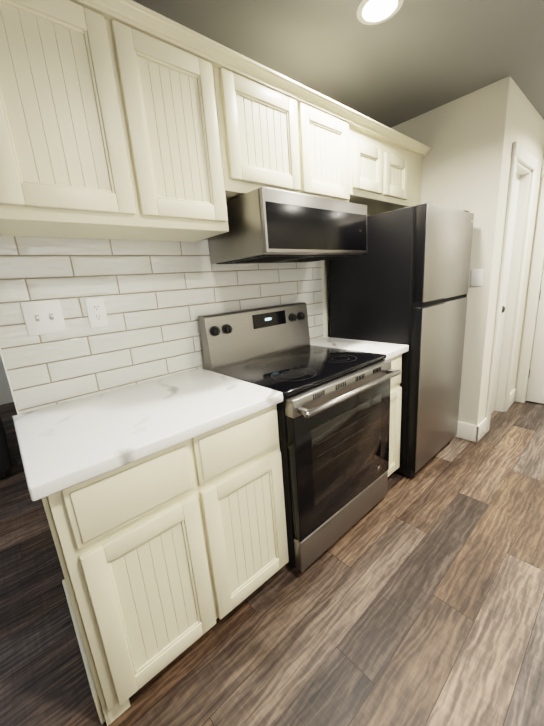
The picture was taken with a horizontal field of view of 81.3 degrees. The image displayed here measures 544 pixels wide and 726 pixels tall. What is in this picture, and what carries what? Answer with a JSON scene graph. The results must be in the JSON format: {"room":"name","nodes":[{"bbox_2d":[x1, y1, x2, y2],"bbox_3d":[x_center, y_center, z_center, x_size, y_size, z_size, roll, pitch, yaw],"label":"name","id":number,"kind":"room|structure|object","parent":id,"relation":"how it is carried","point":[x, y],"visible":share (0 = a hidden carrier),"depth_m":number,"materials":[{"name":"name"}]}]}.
{"room":"kitchen","nodes":[
{"label":"kitchen","id":0,"kind":"room"},
{"bbox_2d":[0,348,15,404],"bbox_3d":[-3.801,-0.622,4.036,6.115,2.440,0.120,-16,18,-39],"label":"wall","id":1,"kind":"structure","parent":0,"point":[5,395],"depth_m":4.28,"materials":[{"name":"beige paint"}]},
{"bbox_2d":[0,214,370,413],"bbox_3d":[0.002,-0.405,2.062,2.773,2.440,0.120,-16,18,-39],"label":"wall","id":2,"kind":"structure","parent":0,"point":[325,295],"depth_m":2.31,"materials":[{"name":"beige paint"}]},
{"bbox_2d":[0,349,18,414],"bbox_3d":[-1.033,-0.106,1.184,0.006,2.439,0.128,-16,18,-39],"label":"trim","id":3,"kind":"structure","parent":2,"relation":"attached to","point":[7,376],"depth_m":1.18,"materials":[{"name":"white"}]},
{"bbox_2d":[0,0,231,241],"bbox_3d":[-0.594,-0.813,1.148,0.783,0.640,0.323,-16,18,-39],"label":"upper cabinet","id":4,"kind":"object","parent":2,"relation":"attached to","point":[126,120],"depth_m":1.02,"materials":[{"name":"beige wood"}]},
{"bbox_2d":[0,236,323,412],"bbox_3d":[-0.322,-0.379,1.694,1.813,0.784,0.002,-16,18,-39],"label":"tile backsplash","id":5,"kind":"structure","parent":2,"relation":"attached to","point":[159,297],"depth_m":1.41,"materials":[{"name":"white tile"}]},
{"bbox_2d":[20,299,66,335],"bbox_3d":[-0.877,-0.175,1.222,0.125,0.128,0.016,-16,18,-39],"label":"switch plate","id":6,"kind":"object","parent":5,"relation":"attached to","point":[42,317],"visible":1,"depth_m":1.22,"materials":[{"name":"white plastic"}]},
{"bbox_2d":[84,297,108,327],"bbox_3d":[-0.741,-0.213,1.342,0.073,0.122,0.008,-16,18,-39],"label":"electrical outlet plate","id":7,"kind":"object","parent":5,"relation":"attached to","point":[96,312],"visible":1,"depth_m":1.34,"materials":[{"name":"white plastic"}]},
{"bbox_2d":[220,44,355,202],"bbox_3d":[0.021,-1.069,1.651,0.876,0.478,0.323,-16,18,-39],"label":"upper cabinet","id":8,"kind":"object","parent":2,"relation":"attached to","point":[284,135],"depth_m":1.47,"materials":[{"name":"beige wood"}]},
{"bbox_2d":[208,187,366,263],"bbox_3d":[0.102,-0.691,1.703,0.758,0.262,0.456,-16,18,-39],"label":"over-the-range microwave","id":9,"kind":"object","parent":8,"relation":"attached to","point":[268,225],"visible":0.98,"depth_m":1.46,"materials":[{"name":"silver metal"}]},
{"bbox_2d":[356,112,427,214],"bbox_3d":[0.691,-1.303,2.209,0.926,0.395,0.323,-16,18,-39],"label":"upper cabinet","id":10,"kind":"object","parent":2,"relation":"attached to","point":[388,163],"depth_m":2.06,"materials":[{"name":"beige wood"}]},
{"bbox_2d":[0,401,543,725],"bbox_3d":[-1.131,0.899,2.327,7.300,0.050,6.750,-16,18,-39],"label":"floor","id":11,"kind":"structure","parent":0,"point":[417,599],"depth_m":1.27,"materials":[{"name":"brown wood"}]},
{"bbox_2d":[0,416,9,478],"bbox_3d":[-3.027,0.617,2.160,1.780,0.850,0.910,-16,18,-39],"label":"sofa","id":12,"kind":"object","parent":11,"relation":"on","point":[4,461],"visible":1,"depth_m":2.47,"materials":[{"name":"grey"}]},
{"bbox_2d":[42,405,288,725],"bbox_3d":[-0.444,0.617,1.349,0.808,0.874,0.618,-16,18,-39],"label":"base cabinet","id":13,"kind":"object","parent":11,"relation":"on","point":[166,556],"visible":0.9,"depth_m":1.04,"materials":[{"name":"beige wood"}]},
{"bbox_2d":[13,368,282,500],"bbox_3d":[-0.470,0.177,1.227,0.812,0.040,0.643,-16,18,-39],"label":"countertop","id":14,"kind":"structure","parent":13,"relation":"on","point":[63,446],"depth_m":1.06,"materials":[{"name":"stone"}]},
{"bbox_2d":[198,302,400,571],"bbox_3d":[0.183,0.304,1.749,0.758,1.195,0.725,-16,18,-39],"label":"range","id":15,"kind":"object","parent":11,"relation":"on","point":[333,412],"visible":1,"depth_m":1.55,"materials":[{"name":"silver metal"}]},
{"bbox_2d":[387,354,401,476],"bbox_3d":[0.528,0.338,2.169,0.261,0.874,0.618,-16,18,-39],"label":"base cabinet","id":16,"kind":"object","parent":11,"relation":"on","point":[395,419],"visible":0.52,"depth_m":1.97,"materials":[{"name":"beige wood"}]},
{"bbox_2d":[310,337,408,359],"bbox_3d":[0.508,-0.104,2.051,0.273,0.040,0.643,-16,18,-39],"label":"countertop","id":17,"kind":"structure","parent":16,"relation":"on","point":[390,350],"depth_m":1.95,"materials":[{"name":"stone"}]},
{"bbox_2d":[329,202,473,477],"bbox_3d":[0.919,-0.158,2.328,0.704,1.700,0.667,-16,18,-39],"label":"refrigerator","id":18,"kind":"object","parent":11,"relation":"on","point":[404,280],"visible":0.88,"depth_m":1.98,"materials":[{"name":"silver metal"}]},
{"bbox_2d":[132,0,543,127],"bbox_3d":[-1.309,-1.509,1.718,7.300,0.050,6.750,-16,18,-39],"label":"ceiling","id":19,"kind":"structure","parent":0,"point":[409,60],"depth_m":1.58,"materials":[{"name":"grey paint"}]},
{"bbox_2d":[357,0,403,24],"bbox_3d":[0.460,-1.517,1.355,0.190,0.004,0.190,-16,18,-39],"label":"recessed light","id":20,"kind":"object","parent":19,"relation":"in","point":[372,12],"visible":1,"depth_m":1.36,"materials":[{"name":"white plastic"}]},
{"bbox_2d":[391,76,514,424],"bbox_3d":[1.302,-0.625,2.552,0.120,2.440,0.814,-16,18,-39],"label":"wall","id":21,"kind":"structure","parent":0,"point":[466,139],"depth_m":2.21,"materials":[{"name":"beige paint"}]},
{"bbox_2d":[455,421,480,442],"bbox_3d":[1.339,0.503,2.783,0.015,0.140,0.828,-16,18,-39],"label":"baseboard","id":22,"kind":"structure","parent":21,"relation":"attached to","point":[472,432],"depth_m":2.52,"materials":[{"name":"white wood"}]},
{"bbox_2d":[471,269,482,285],"bbox_3d":[1.461,-0.608,2.263,0.011,0.115,0.072,-16,18,-39],"label":"light switch","id":23,"kind":"object","parent":21,"relation":"attached to","point":[476,277],"visible":1,"depth_m":2.26,"materials":[{"name":"white plastic"}]},
{"bbox_2d":[482,83,543,419],"bbox_3d":[1.996,-0.711,2.688,1.124,2.440,0.120,-16,18,-39],"label":"wall","id":24,"kind":"structure","parent":0,"point":[527,128],"depth_m":2.41,"materials":[{"name":"beige paint"}]},
{"bbox_2d":[491,173,519,412],"bbox_3d":[1.904,-0.475,2.619,0.450,2.010,0.115,-16,18,-39],"label":"door","id":25,"kind":"structure","parent":24,"relation":"in","point":[513,218],"depth_m":2.69,"materials":[{"name":"white wood"}]},
{"bbox_2d":[486,141,541,432],"bbox_3d":[1.894,-0.522,2.615,0.652,2.125,0.144,-16,18,-39],"label":"door frame","id":26,"kind":"structure","parent":24,"relation":"attached to","point":[524,157],"depth_m":2.59,"materials":[{"name":"white wood"}]},
{"bbox_2d":[515,155,543,402],"bbox_3d":[2.952,-0.699,2.357,0.120,2.440,1.634,-16,18,-39],"label":"wall","id":27,"kind":"structure","parent":0,"point":[527,294],"depth_m":2.95,"materials":[{"name":"beige paint"}]},
{"bbox_2d":[515,166,543,402],"bbox_3d":[2.697,-0.575,2.586,0.024,2.125,0.985,-16,18,-39],"label":"door frame","id":28,"kind":"structure","parent":27,"relation":"attached to","point":[538,252],"depth_m":2.92,"materials":[{"name":"white wood"}]},
{"bbox_2d":[526,268,543,403],"bbox_3d":[2.742,-0.550,2.633,0.039,2.024,0.810,-16,18,-39],"label":"hall door","id":29,"kind":"structure","parent":27,"relation":"in","point":[535,391],"depth_m":3.03,"materials":[{"name":"white wood"}]}
]}

